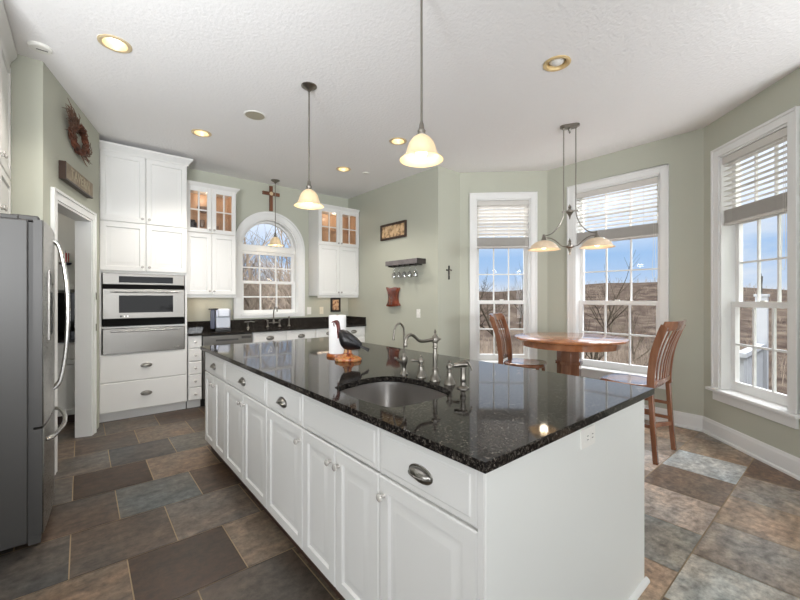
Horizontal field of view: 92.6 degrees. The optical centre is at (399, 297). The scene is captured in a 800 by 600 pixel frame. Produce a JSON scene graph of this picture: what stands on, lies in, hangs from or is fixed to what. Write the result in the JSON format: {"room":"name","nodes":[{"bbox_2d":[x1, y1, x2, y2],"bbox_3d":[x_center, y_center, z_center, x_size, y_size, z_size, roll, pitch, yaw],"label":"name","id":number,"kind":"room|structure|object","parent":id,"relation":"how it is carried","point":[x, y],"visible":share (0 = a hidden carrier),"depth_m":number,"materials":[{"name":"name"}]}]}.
{"room":"kitchen","nodes":[
{"label":"kitchen","id":0,"kind":"room"},
{"bbox_2d":[10,54,42,219],"bbox_3d":[-2.958,-0.182,2.526,0.886,3.090,0.120,0,0,-40],"label":"wall","id":1,"kind":"structure","parent":0,"point":[26,180],"depth_m":2.71,"materials":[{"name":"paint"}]},
{"bbox_2d":[0,0,16,213],"bbox_3d":[-2.628,-1.095,2.109,0.650,1.217,0.925,0,0,-40],"label":"upper cabinet","id":2,"kind":"object","parent":1,"relation":"attached to","point":[8,53],"visible":0.98,"depth_m":2.44,"materials":[{"name":"white paint"}]},
{"bbox_2d":[43,62,98,428],"bbox_3d":[-2.905,-0.182,3.348,0.112,3.090,1.334,0,0,-24],"label":"wall","id":3,"kind":"structure","parent":0,"point":[57,146],"depth_m":3.07,"materials":[{"name":"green paint"}]},
{"bbox_2d":[50,187,96,474],"bbox_3d":[-2.879,0.252,3.324,0.150,2.183,1.022,0,0,-24],"label":"door frame","id":4,"kind":"structure","parent":3,"relation":"in","point":[85,219],"depth_m":3.69,"materials":[{"name":"white paint"}]},
{"bbox_2d":[59,160,92,198],"bbox_3d":[-2.811,-1.016,3.335,0.048,0.142,0.676,0,0,-24],"label":"wall sign","id":5,"kind":"object","parent":3,"relation":"attached to","point":[68,174],"visible":1,"depth_m":3.23,"materials":[{"name":"brown wood"}]},
{"bbox_2d":[62,99,91,165],"bbox_3d":[-2.793,-1.415,3.322,0.068,0.415,0.698,0,0,-24],"label":"twig wreath","id":6,"kind":"object","parent":3,"relation":"attached to","point":[75,126],"visible":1,"depth_m":3.27,"materials":[{"name":"brown wicker"}]},
{"bbox_2d":[187,168,347,321],"bbox_3d":[-2.213,-0.182,5.627,3.600,3.090,0.160,0,0,-40],"label":"wall","id":7,"kind":"structure","parent":0,"point":[250,200],"depth_m":5.66,"materials":[{"name":"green paint"}]},
{"bbox_2d":[187,180,239,297],"bbox_3d":[-2.498,-0.727,5.040,0.641,1.450,0.373,0,0,-40],"label":"upper cabinet","id":8,"kind":"object","parent":7,"relation":"attached to","point":[211,252],"visible":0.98,"depth_m":4.93,"materials":[{"name":"white paint"}]},
{"bbox_2d":[190,219,196,227],"bbox_3d":[-2.666,-0.915,4.898,0.116,0.175,0.116,0,0,-40],"label":"storage jar","id":9,"kind":"object","parent":8,"relation":"in","point":[193,223],"visible":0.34,"depth_m":4.86,"materials":[{"name":"grey ceramic"}]},
{"bbox_2d":[197,206,206,213],"bbox_3d":[-2.556,-1.137,4.977,0.160,0.070,0.160,0,0,-40],"label":"glass bowl","id":10,"kind":"object","parent":8,"relation":"on","point":[201,207],"visible":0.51,"depth_m":4.93,"materials":[{"name":"brown"}]},
{"bbox_2d":[200,220,204,227],"bbox_3d":[-2.571,-0.918,4.964,0.072,0.180,0.072,0,0,-40],"label":"goblet","id":11,"kind":"object","parent":8,"relation":"in","point":[202,222],"visible":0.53,"depth_m":4.94,"materials":[{"name":"clear glass"}]},
{"bbox_2d":[233,211,304,318],"bbox_3d":[-1.986,-0.497,5.796,1.080,1.580,0.190,0,0,-40],"label":"window","id":12,"kind":"structure","parent":7,"relation":"in","point":[296,252],"depth_m":5.82,"materials":[{"name":"white paint"}]},
{"bbox_2d":[262,186,279,210],"bbox_3d":[-1.931,-1.486,5.731,0.260,0.375,0.039,0,0,-40],"label":"wall cross","id":13,"kind":"object","parent":7,"relation":"attached to","point":[270,192],"visible":1,"depth_m":5.72,"materials":[{"name":"brown wood"}]},
{"bbox_2d":[307,203,359,297],"bbox_3d":[-1.081,-0.727,6.220,0.782,1.450,0.373,0,0,-40],"label":"upper cabinet","id":14,"kind":"object","parent":7,"relation":"attached to","point":[333,230],"visible":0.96,"depth_m":6.11,"materials":[{"name":"white paint"}]},
{"bbox_2d":[330,298,340,311],"bbox_3d":[-1.085,0.118,6.445,0.185,0.240,0.025,0,0,-40],"label":"framed picture","id":15,"kind":"object","parent":7,"relation":"attached to","point":[335,303],"visible":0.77,"depth_m":6.44,"materials":[{"name":"black"}]},
{"bbox_2d":[333,300,338,309],"bbox_3d":[-1.089,0.118,6.450,0.129,0.179,0.009,0,0,-40],"label":"artwork","id":16,"kind":"object","parent":15,"relation":"attached to","point":[335,302],"depth_m":6.45},
{"bbox_2d":[348,166,446,354],"bbox_3d":[-0.141,-0.182,5.834,0.160,3.090,2.173,0,0,-40],"label":"wall","id":17,"kind":"structure","parent":0,"point":[420,199],"depth_m":5.40,"materials":[{"name":"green paint"}]},
{"bbox_2d":[380,220,406,240],"bbox_3d":[-0.104,-0.987,5.646,0.025,0.240,0.600,0,0,-40],"label":"framed picture","id":18,"kind":"object","parent":17,"relation":"attached to","point":[394,230],"visible":1,"depth_m":5.62,"materials":[{"name":"brown wood"}]},
{"bbox_2d":[382,223,403,238],"bbox_3d":[-0.099,-0.987,5.649,0.009,0.179,0.544,0,0,-40],"label":"artwork","id":19,"kind":"object","parent":18,"relation":"attached to","point":[391,230],"depth_m":5.64},
{"bbox_2d":[386,287,400,306],"bbox_3d":[-0.101,-0.013,5.617,0.055,0.290,0.287,0,0,-40],"label":"wooden plaque","id":20,"kind":"object","parent":17,"relation":"attached to","point":[393,293],"visible":1,"depth_m":5.57,"materials":[{"name":"brown wood"}]},
{"bbox_2d":[385,258,425,267],"bbox_3d":[0.066,-0.483,5.335,0.159,0.084,0.684,0,0,-40],"label":"floating shelf","id":21,"kind":"object","parent":17,"relation":"attached to","point":[414,261],"visible":1,"depth_m":5.22,"materials":[{"name":"grey wood"}]},
{"bbox_2d":[416,309,419,317],"bbox_3d":[0.247,0.215,5.231,0.016,0.116,0.072,0,0,-40],"label":"light switch","id":22,"kind":"object","parent":17,"relation":"attached to","point":[417,310],"visible":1,"depth_m":5.23,"materials":[{"name":"white plastic"}]},
{"bbox_2d":[0,399,799,599],"bbox_3d":[-0.910,1.403,-1.213,12.850,0.120,15.100,0,0,-40],"label":"floor","id":23,"kind":"structure","parent":0,"point":[144,507],"depth_m":2.22,"materials":[{"name":"tile"}]},
{"bbox_2d":[0,213,69,550],"bbox_3d":[-2.495,0.448,2.204,0.902,1.790,0.900,0,0,-40],"label":"refrigerator","id":24,"kind":"object","parent":23,"relation":"on","point":[28,385],"visible":1,"depth_m":2.04,"materials":[{"name":"grey metal"}]},
{"bbox_2d":[58,293,74,424],"bbox_3d":[-3.952,0.643,4.032,1.075,1.400,0.635,0,0,-40],"label":"pantry cabinet","id":25,"kind":"object","parent":23,"relation":"on","point":[66,390],"visible":0.02,"depth_m":4.06,"materials":[{"name":"white paint"}]},
{"bbox_2d":[58,293,74,335],"bbox_3d":[-4.147,0.191,4.270,1.060,0.495,0.020,0,0,-40],"label":"backsplash","id":26,"kind":"structure","parent":25,"relation":"in","point":[61,296],"depth_m":4.45,"materials":[{"name":"black glass"}]},
{"bbox_2d":[58,335,74,342],"bbox_3d":[-3.959,0.454,4.040,1.075,0.032,0.615,0,0,-40],"label":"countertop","id":27,"kind":"structure","parent":25,"relation":"on","point":[72,337],"depth_m":4.12,"materials":[{"name":"black stone"}]},
{"bbox_2d":[99,140,192,422],"bbox_3d":[-2.988,-0.157,4.501,0.885,3.000,0.574,0,0,-40],"label":"tall cabinet","id":28,"kind":"object","parent":23,"relation":"on","point":[143,192],"depth_m":4.28,"materials":[{"name":"white paint"}]},
{"bbox_2d":[102,273,184,326],"bbox_3d":[-2.976,0.021,4.444,0.770,0.575,0.471,0,0,-40],"label":"microwave oven","id":29,"kind":"object","parent":28,"relation":"in","point":[127,299],"visible":1,"depth_m":4.27,"materials":[{"name":"silver metal"}]},
{"bbox_2d":[187,336,201,407],"bbox_3d":[-2.631,0.901,4.812,0.147,0.884,0.553,0,0,-40],"label":"base cabinet","id":30,"kind":"object","parent":23,"relation":"on","point":[194,354],"visible":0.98,"depth_m":4.62,"materials":[{"name":"white paint"}]},
{"bbox_2d":[205,352,231,471],"bbox_3d":[-1.293,0.901,3.337,0.671,0.884,0.615,0,0,-40],"label":"base cabinet","id":31,"kind":"object","parent":23,"relation":"on","point":[215,381],"visible":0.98,"depth_m":3.11,"materials":[{"name":"white paint"}]},
{"bbox_2d":[201,333,251,405],"bbox_3d":[-2.346,0.903,5.064,0.603,0.880,0.531,0,0,-40],"label":"dishwasher","id":32,"kind":"object","parent":23,"relation":"on","point":[221,339],"visible":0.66,"depth_m":4.79,"materials":[{"name":"silver metal"}]},
{"bbox_2d":[202,333,248,335],"bbox_3d":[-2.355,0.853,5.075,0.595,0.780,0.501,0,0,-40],"label":"control panel","id":33,"kind":"object","parent":32,"relation":"in","point":[238,334],"depth_m":4.91,"materials":[{"name":"black"}]},
{"bbox_2d":[225,361,274,521],"bbox_3d":[-0.825,0.901,2.775,0.671,0.884,0.850,0,0,-40],"label":"base cabinet","id":34,"kind":"object","parent":23,"relation":"on","point":[246,406],"visible":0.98,"depth_m":2.54,"materials":[{"name":"white paint"}]},
{"bbox_2d":[252,329,315,341],"bbox_3d":[-1.750,0.901,5.545,0.915,0.884,0.554,0,0,-40],"label":"base cabinet","id":35,"kind":"object","parent":23,"relation":"on","point":[309,333],"visible":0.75,"depth_m":5.33,"materials":[{"name":"white paint"}]},
{"bbox_2d":[187,316,365,335],"bbox_3d":[-1.705,0.386,5.586,2.559,0.145,0.548,0,0,-40],"label":"countertop","id":36,"kind":"structure","parent":35,"relation":"on","point":[194,328],"depth_m":5.56,"materials":[{"name":"black stone"}]},
{"bbox_2d":[208,308,230,330],"bbox_3d":[-2.393,0.284,5.077,0.265,0.285,0.290,0,0,-25],"label":"coffee maker","id":37,"kind":"object","parent":36,"relation":"on","point":[220,319],"visible":1,"depth_m":5.00,"materials":[{"name":"silver metal"}]},
{"bbox_2d":[215,327,230,330],"bbox_3d":[-2.331,0.412,5.040,0.185,0.030,0.170,0,0,-25],"label":"drip tray","id":38,"kind":"object","parent":37,"relation":"on","point":[216,328],"depth_m":4.98,"materials":[{"name":"silver metal"}]},
{"bbox_2d":[265,307,280,326],"bbox_3d":[-1.869,0.278,5.667,0.196,0.298,0.197,0,0,5],"label":"bridge faucet","id":39,"kind":"object","parent":36,"relation":"on","point":[279,320],"visible":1,"depth_m":5.66,"materials":[{"name":"grey metal"}]},
{"bbox_2d":[267,379,311,564],"bbox_3d":[-0.400,0.901,2.264,0.671,0.884,0.478,0,0,-40],"label":"base cabinet","id":40,"kind":"object","parent":23,"relation":"on","point":[285,412],"visible":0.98,"depth_m":2.05,"materials":[{"name":"white paint"}]},
{"bbox_2d":[316,328,328,337],"bbox_3d":[-1.229,0.901,5.979,0.437,0.884,0.554,0,0,-40],"label":"base cabinet","id":41,"kind":"object","parent":23,"relation":"on","point":[324,332],"visible":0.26,"depth_m":5.71,"materials":[{"name":"white paint"}]},
{"bbox_2d":[346,326,364,342],"bbox_3d":[-0.890,0.901,6.261,0.437,0.884,0.554,0,0,-40],"label":"base cabinet","id":42,"kind":"object","parent":23,"relation":"on","point":[359,332],"visible":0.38,"depth_m":6.13,"materials":[{"name":"white paint"}]},
{"bbox_2d":[303,382,443,599],"bbox_3d":[-0.045,0.901,1.839,0.670,0.884,0.629,0,0,-40],"label":"base cabinet","id":43,"kind":"object","parent":23,"relation":"on","point":[341,450],"visible":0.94,"depth_m":1.60,"materials":[{"name":"white paint"}]},
{"bbox_2d":[376,428,477,599],"bbox_3d":[0.301,0.901,1.422,0.671,0.884,0.456,0,0,-40],"label":"base cabinet","id":44,"kind":"object","parent":23,"relation":"on","point":[428,499],"visible":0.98,"depth_m":1.21,"materials":[{"name":"white paint"}]},
{"bbox_2d":[200,337,653,473],"bbox_3d":[-0.278,0.443,2.593,1.279,0.030,3.102,0,0,-40],"label":"countertop","id":45,"kind":"structure","parent":44,"relation":"on","point":[507,413],"depth_m":1.69,"materials":[{"name":"black stone"}]},
{"bbox_2d":[326,353,341,357],"bbox_3d":[-0.460,0.276,2.816,0.160,0.304,0.160,0,0,-40],"label":"paper towel holder","id":46,"kind":"object","parent":45,"relation":"on","point":[328,354],"visible":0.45,"depth_m":2.75,"materials":[{"name":"orange wood"}]},
{"bbox_2d":[329,315,345,353],"bbox_3d":[-0.460,0.267,2.816,0.125,0.278,0.125,0,0,-40],"label":"paper towel roll","id":47,"kind":"object","parent":46,"relation":"on","point":[335,347],"visible":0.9,"depth_m":2.76,"materials":[{"name":"white paper"}]},
{"bbox_2d":[332,320,368,361],"bbox_3d":[-0.339,0.289,2.607,0.256,0.277,0.131,0,0,0],"label":"figurine","id":48,"kind":"object","parent":45,"relation":"on","point":[348,341],"visible":1,"depth_m":2.57,"materials":[{"name":"paint"}]},
{"bbox_2d":[341,382,447,406],"bbox_3d":[-0.037,0.551,1.806,0.454,0.184,0.539,0,0,-40],"label":"undermount sink","id":49,"kind":"object","parent":45,"relation":"in","point":[386,394],"visible":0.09,"depth_m":2.05,"materials":[{"name":"grey metal"}]},
{"bbox_2d":[392,323,407,374],"bbox_3d":[-0.001,0.282,2.116,0.104,0.292,0.046,0,0,-40],"label":"filter faucet","id":50,"kind":"object","parent":45,"relation":"on","point":[403,360],"visible":0.98,"depth_m":2.12,"materials":[{"name":"grey metal"}]},
{"bbox_2d":[400,353,407,374],"bbox_3d":[0.022,0.368,2.135,0.044,0.120,0.044,0,0,-40],"label":"tap","id":51,"kind":"object","parent":50,"relation":"on","point":[403,359],"depth_m":2.12,"materials":[{"name":"metal"}]},
{"bbox_2d":[411,355,425,377],"bbox_3d":[0.104,0.368,2.063,0.077,0.119,0.064,0,0,-40],"label":"handle","id":52,"kind":"object","parent":45,"relation":"on","point":[420,374],"visible":1,"depth_m":2.06,"materials":[{"name":"grey metal"}]},
{"bbox_2d":[403,330,440,381],"bbox_3d":[0.117,0.294,1.925,0.258,0.268,0.058,0,0,-40],"label":"kitchen faucet","id":53,"kind":"object","parent":45,"relation":"on","point":[435,339],"visible":1,"depth_m":1.96,"materials":[{"name":"grey metal"}]},
{"bbox_2d":[444,360,454,384],"bbox_3d":[0.254,0.368,1.901,0.073,0.119,0.066,0,0,-40],"label":"handle","id":54,"kind":"object","parent":45,"relation":"on","point":[449,380],"visible":0.91,"depth_m":1.89,"materials":[{"name":"grey metal"}]},
{"bbox_2d":[454,360,472,389],"bbox_3d":[0.295,0.361,1.808,0.076,0.133,0.066,0,0,-40],"label":"sprayer","id":55,"kind":"object","parent":45,"relation":"on","point":[462,365],"visible":1,"depth_m":1.80,"materials":[{"name":"grey metal"}]},
{"bbox_2d":[489,313,546,370],"bbox_3d":[1.367,0.767,4.418,0.637,1.157,0.504,0,0,29],"label":"dining chair","id":56,"kind":"object","parent":23,"relation":"on","point":[536,364],"visible":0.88,"depth_m":4.43,"materials":[{"name":"brown wood"}]},
{"bbox_2d":[478,400,649,599],"bbox_3d":[0.697,0.901,1.428,1.227,0.884,0.038,0,0,-40],"label":"end panel","id":57,"kind":"object","parent":23,"relation":"on","point":[560,520],"visible":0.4,"depth_m":1.35,"materials":[{"name":"white paint"}]},
{"bbox_2d":[580,424,594,449],"bbox_3d":[0.699,0.517,1.422,0.116,0.072,0.009,0,0,-40],"label":"power outlet","id":58,"kind":"object","parent":57,"relation":"attached to","point":[587,435],"visible":1,"depth_m":1.41,"materials":[{"name":"white plastic"}]},
{"bbox_2d":[585,433,588,442],"bbox_3d":[0.692,0.517,1.412,0.030,0.034,0.003,0,0,-40],"label":"socket","id":59,"kind":"object","parent":58,"relation":"attached to","point":[586,434],"depth_m":1.41,"materials":[{"name":"white plastic"}]},
{"bbox_2d":[590,430,593,440],"bbox_3d":[0.722,0.517,1.437,0.030,0.034,0.003,0,0,-40],"label":"socket","id":60,"kind":"object","parent":58,"relation":"attached to","point":[591,431],"depth_m":1.44,"materials":[{"name":"white plastic"}]},
{"bbox_2d":[514,332,628,376],"bbox_3d":[1.853,0.882,4.197,1.131,0.909,1.131,0,0,38],"label":"pedestal table","id":61,"kind":"object","parent":23,"relation":"on","point":[569,347],"visible":0.56,"depth_m":4.02,"materials":[{"name":"brown wood"}]},
{"bbox_2d":[599,319,686,464],"bbox_3d":[2.124,0.767,3.377,0.504,1.157,0.637,0,0,-40],"label":"dining chair","id":62,"kind":"object","parent":23,"relation":"on","point":[677,327],"visible":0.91,"depth_m":3.18,"materials":[{"name":"brown wood"}]},
{"bbox_2d":[3,0,799,198],"bbox_3d":[-0.833,-1.787,-1.344,13.000,0.160,15.000,0,0,-40],"label":"ceiling","id":63,"kind":"structure","parent":0,"point":[639,72],"depth_m":2.90,"materials":[{"name":"white paint"}]},
{"bbox_2d":[27,41,52,54],"bbox_3d":[-2.450,-1.697,2.603,0.128,0.020,0.127,0,0,-40],"label":"smoke detector","id":64,"kind":"object","parent":63,"relation":"attached to","point":[39,47],"visible":1,"depth_m":2.59,"materials":[{"name":"white plastic"}]},
{"bbox_2d":[97,34,131,52],"bbox_3d":[-1.915,-1.736,2.570,0.191,0.075,0.191,0,0,-40],"label":"recessed light","id":65,"kind":"object","parent":63,"relation":"in","point":[111,42],"visible":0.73,"depth_m":2.60,"materials":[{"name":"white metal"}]},
{"bbox_2d":[191,129,211,136],"bbox_3d":[-2.056,-1.736,3.962,0.191,0.075,0.191,0,0,-40],"label":"recessed light","id":66,"kind":"object","parent":63,"relation":"in","point":[198,132],"visible":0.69,"depth_m":4.00,"materials":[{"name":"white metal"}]},
{"bbox_2d":[243,110,265,120],"bbox_3d":[-1.358,-1.704,3.581,0.200,0.007,0.200,0,0,-40],"label":"ceiling speaker","id":67,"kind":"object","parent":63,"relation":"attached to","point":[250,114],"visible":1,"depth_m":3.58,"materials":[{"name":"white plastic"}]},
{"bbox_2d":[268,179,282,246],"bbox_3d":[-1.811,-1.233,5.558,0.221,0.948,0.221,0,0,-40],"label":"pendant lamp","id":68,"kind":"object","parent":63,"relation":"hanging from","point":[275,241],"visible":1,"depth_m":5.54,"materials":[{"name":"beige glass"}]},
{"bbox_2d":[294,82,323,209],"bbox_3d":[-0.733,-1.223,3.083,0.235,0.969,0.235,0,0,-40],"label":"pendant lamp","id":69,"kind":"object","parent":63,"relation":"hanging from","point":[308,199],"visible":1,"depth_m":3.07,"materials":[{"name":"beige glass"}]},
{"bbox_2d":[336,167,350,171],"bbox_3d":[-0.749,-1.736,5.069,0.191,0.075,0.191,0,0,-40],"label":"recessed light","id":70,"kind":"object","parent":63,"relation":"in","point":[342,169],"visible":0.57,"depth_m":5.11,"materials":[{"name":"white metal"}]},
{"bbox_2d":[389,137,406,144],"bbox_3d":[-0.021,-1.736,4.164,0.191,0.075,0.191,0,0,-40],"label":"recessed light","id":71,"kind":"object","parent":63,"relation":"in","point":[397,140],"visible":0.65,"depth_m":4.21,"materials":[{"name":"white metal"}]},
{"bbox_2d":[400,0,442,167],"bbox_3d":[0.116,-1.225,2.063,0.235,0.965,0.235,0,0,-40],"label":"pendant lamp","id":72,"kind":"object","parent":63,"relation":"hanging from","point":[421,152],"visible":1,"depth_m":2.06,"materials":[{"name":"white glass"}]},
{"bbox_2d":[543,55,570,71],"bbox_3d":[1.142,-1.742,2.786,0.191,0.089,0.191,0,0,-40],"label":"recessed light","id":73,"kind":"object","parent":63,"relation":"in","point":[556,63],"visible":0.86,"depth_m":2.79,"materials":[{"name":"gold metal"}]},
{"bbox_2d":[528,123,615,254],"bbox_3d":[1.681,-1.065,3.787,0.794,1.285,0.314,0,0,23],"label":"chandelier","id":74,"kind":"object","parent":63,"relation":"hanging from","point":[598,242],"visible":1,"depth_m":3.77,"materials":[{"name":"beige glass"}]},
{"bbox_2d":[447,169,459,357],"bbox_3d":[0.684,-0.182,5.211,0.310,3.090,0.160,0,0,-40],"label":"wall","id":75,"kind":"structure","parent":0,"point":[453,177],"depth_m":5.14,"materials":[{"name":"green paint"}]},
{"bbox_2d":[446,266,451,279],"bbox_3d":[0.655,-0.335,5.064,0.104,0.185,0.027,0,0,-40],"label":"crucifix","id":76,"kind":"object","parent":75,"relation":"attached to","point":[448,269],"visible":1,"depth_m":5.07,"materials":[{"name":"grey metal"}]},
{"bbox_2d":[460,171,546,370],"bbox_3d":[1.438,-0.182,5.253,1.235,3.090,0.160,0,0,4],"label":"wall","id":77,"kind":"structure","parent":0,"point":[511,181],"depth_m":5.18,"materials":[{"name":"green paint"}]},
{"bbox_2d":[469,191,537,369],"bbox_3d":[1.398,-0.223,5.226,0.956,2.401,0.220,0,0,4],"label":"window","id":78,"kind":"structure","parent":77,"relation":"in","point":[529,300],"depth_m":5.19,"materials":[{"name":"white paint"}]},
{"bbox_2d":[477,200,528,281],"bbox_3d":[1.397,-0.766,5.209,0.688,1.102,0.064,0,0,4],"label":"window blind","id":79,"kind":"object","parent":78,"relation":"attached to","point":[490,206],"visible":0.94,"depth_m":5.21,"materials":[{"name":"white plastic"}]},
{"bbox_2d":[547,128,703,415],"bbox_3d":[2.577,-0.182,4.540,0.160,3.090,1.680,0,0,-40],"label":"wall","id":80,"kind":"structure","parent":0,"point":[684,153],"depth_m":4.01,"materials":[{"name":"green paint"}]},
{"bbox_2d":[567,163,668,388],"bbox_3d":[2.550,-0.223,4.525,0.220,2.401,1.161,0,0,-40],"label":"window","id":81,"kind":"structure","parent":80,"relation":"in","point":[576,272],"depth_m":4.56,"materials":[{"name":"white paint"}]},
{"bbox_2d":[576,177,657,277],"bbox_3d":[2.538,-0.766,4.514,0.064,1.102,0.893,0,0,-40],"label":"window blind","id":82,"kind":"object","parent":81,"relation":"attached to","point":[644,230],"visible":0.88,"depth_m":4.44,"materials":[{"name":"white plastic"}]},
{"bbox_2d":[644,405,702,431],"bbox_3d":[2.505,1.266,4.480,0.025,0.155,1.679,0,0,-40],"label":"baseboard","id":83,"kind":"structure","parent":80,"relation":"attached to","point":[681,419],"depth_m":3.96,"materials":[{"name":"white paint"}]},
{"bbox_2d":[704,67,799,457],"bbox_3d":[3.074,-0.182,3.198,0.160,3.090,1.280,0,0,5],"label":"wall","id":84,"kind":"structure","parent":0,"point":[783,95],"depth_m":3.40,"materials":[{"name":"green paint"}]},
{"bbox_2d":[702,416,799,480],"bbox_3d":[2.981,1.266,3.207,0.025,0.155,1.279,0,0,5],"label":"baseboard","id":85,"kind":"structure","parent":84,"relation":"attached to","point":[789,464],"depth_m":3.21,"materials":[{"name":"white paint"}]},
{"bbox_2d":[705,106,799,428],"bbox_3d":[3.050,-0.223,3.263,0.220,2.401,0.941,0,0,5],"label":"window","id":86,"kind":"structure","parent":84,"relation":"in","point":[727,262],"depth_m":3.35,"materials":[{"name":"white paint"}]},
{"bbox_2d":[722,127,786,269],"bbox_3d":[3.034,-0.766,3.265,0.065,1.102,0.673,0,0,5],"label":"window blind","id":87,"kind":"object","parent":86,"relation":"attached to","point":[776,204],"visible":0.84,"depth_m":3.23,"materials":[{"name":"white plastic"}]},
{"bbox_3d":[-4.405,-0.182,4.140,1.728,3.090,0.100,0,0,-40],"label":"wall","id":88,"kind":"structure","parent":0,"visible":0},
{"bbox_2d":[58,212,74,290],"bbox_3d":[-4.027,-0.620,4.126,1.060,1.075,0.395,0,0,-40],"label":"wall","id":89,"kind":"structure","parent":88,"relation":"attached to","point":[66,225],"depth_m":4.21,"materials":[{"name":"white paint"}]},
{"bbox_2d":[59,251,71,264],"bbox_3d":[-3.647,-0.438,4.170,0.108,0.162,0.108,0,0,-40],"label":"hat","id":90,"kind":"object","parent":89,"relation":"hanging from","point":[66,255],"visible":0.62,"depth_m":4.15,"materials":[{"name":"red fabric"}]},
{"label":"outside","id":91,"kind":"structure","parent":0,"visible":0},
{"bbox_2d":[247,282,786,394],"bbox_3d":[28.329,-0.467,62.069,359.971,12.787,423.849,0,0,-40],"label":"landscape","id":92,"kind":"structure","parent":91,"point":[745,314],"depth_m":70.55,"materials":[{"name":"brown plant"}]},
{"bbox_2d":[244,260,267,309],"bbox_3d":[-9.346,0.975,19.992,2.837,7.421,5.508,0,0,35],"label":"bare tree","id":93,"kind":"object","parent":92,"relation":"on","point":[254,306],"visible":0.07,"depth_m":20.96,"materials":[{"name":"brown plant"}]},
{"bbox_2d":[479,275,505,315],"bbox_3d":[15.037,0.179,68.372,7.907,11.040,6.234,0,0,-38],"label":"bare tree","id":94,"kind":"object","parent":92,"relation":"on","point":[487,275],"visible":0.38,"depth_m":67.43,"materials":[{"name":"brown plant"}]},
{"bbox_2d":[479,280,514,349],"bbox_3d":[9.694,0.975,43.012,8.375,10.750,5.936,0,0,-27],"label":"bare tree","id":95,"kind":"object","parent":92,"relation":"on","point":[481,309],"visible":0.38,"depth_m":42.92,"materials":[{"name":"brown plant"}]},
{"bbox_2d":[504,264,523,327],"bbox_3d":[20.663,-0.350,63.783,6.768,11.757,6.799,0,0,-7],"label":"bare tree","id":96,"kind":"object","parent":92,"relation":"on","point":[521,295],"visible":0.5,"depth_m":63.38,"materials":[{"name":"brown plant"}]},
{"bbox_2d":[243,227,786,384],"bbox_3d":[18.050,-2.133,95.055,232.517,16.551,259.062,0,0,-40],"label":"brushwood","id":97,"kind":"object","parent":92,"relation":"on","point":[282,291],"visible":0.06,"depth_m":26.05,"materials":[{"name":"brown plant"}]},
{"bbox_2d":[601,297,619,335],"bbox_3d":[23.355,2.670,41.927,2.504,6.548,4.860,0,0,25],"label":"bare tree","id":98,"kind":"object","parent":92,"relation":"on","point":[610,326],"visible":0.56,"depth_m":42.09,"materials":[{"name":"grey plant"}]},
{"bbox_2d":[584,250,649,360],"bbox_3d":[6.679,1.164,14.260,3.325,5.888,4.217,0,0,-39],"label":"bare tree","id":99,"kind":"object","parent":92,"relation":"on","point":[635,293],"visible":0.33,"depth_m":13.85,"materials":[{"name":"brown plant"}]},
{"bbox_2d":[611,299,651,363],"bbox_3d":[17.550,2.527,28.711,3.675,6.081,2.182,0,0,44],"label":"bare tree","id":100,"kind":"object","parent":92,"relation":"on","point":[633,325],"visible":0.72,"depth_m":28.97,"materials":[{"name":"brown plant"}]},
{"bbox_2d":[740,274,769,389],"bbox_3d":[5.279,1.477,5.670,2.270,3.732,0.170,0,0,-40],"label":"porch railing","id":101,"kind":"object","parent":92,"relation":"on","point":[762,313],"visible":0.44,"depth_m":5.91,"materials":[{"name":"grey paint"}]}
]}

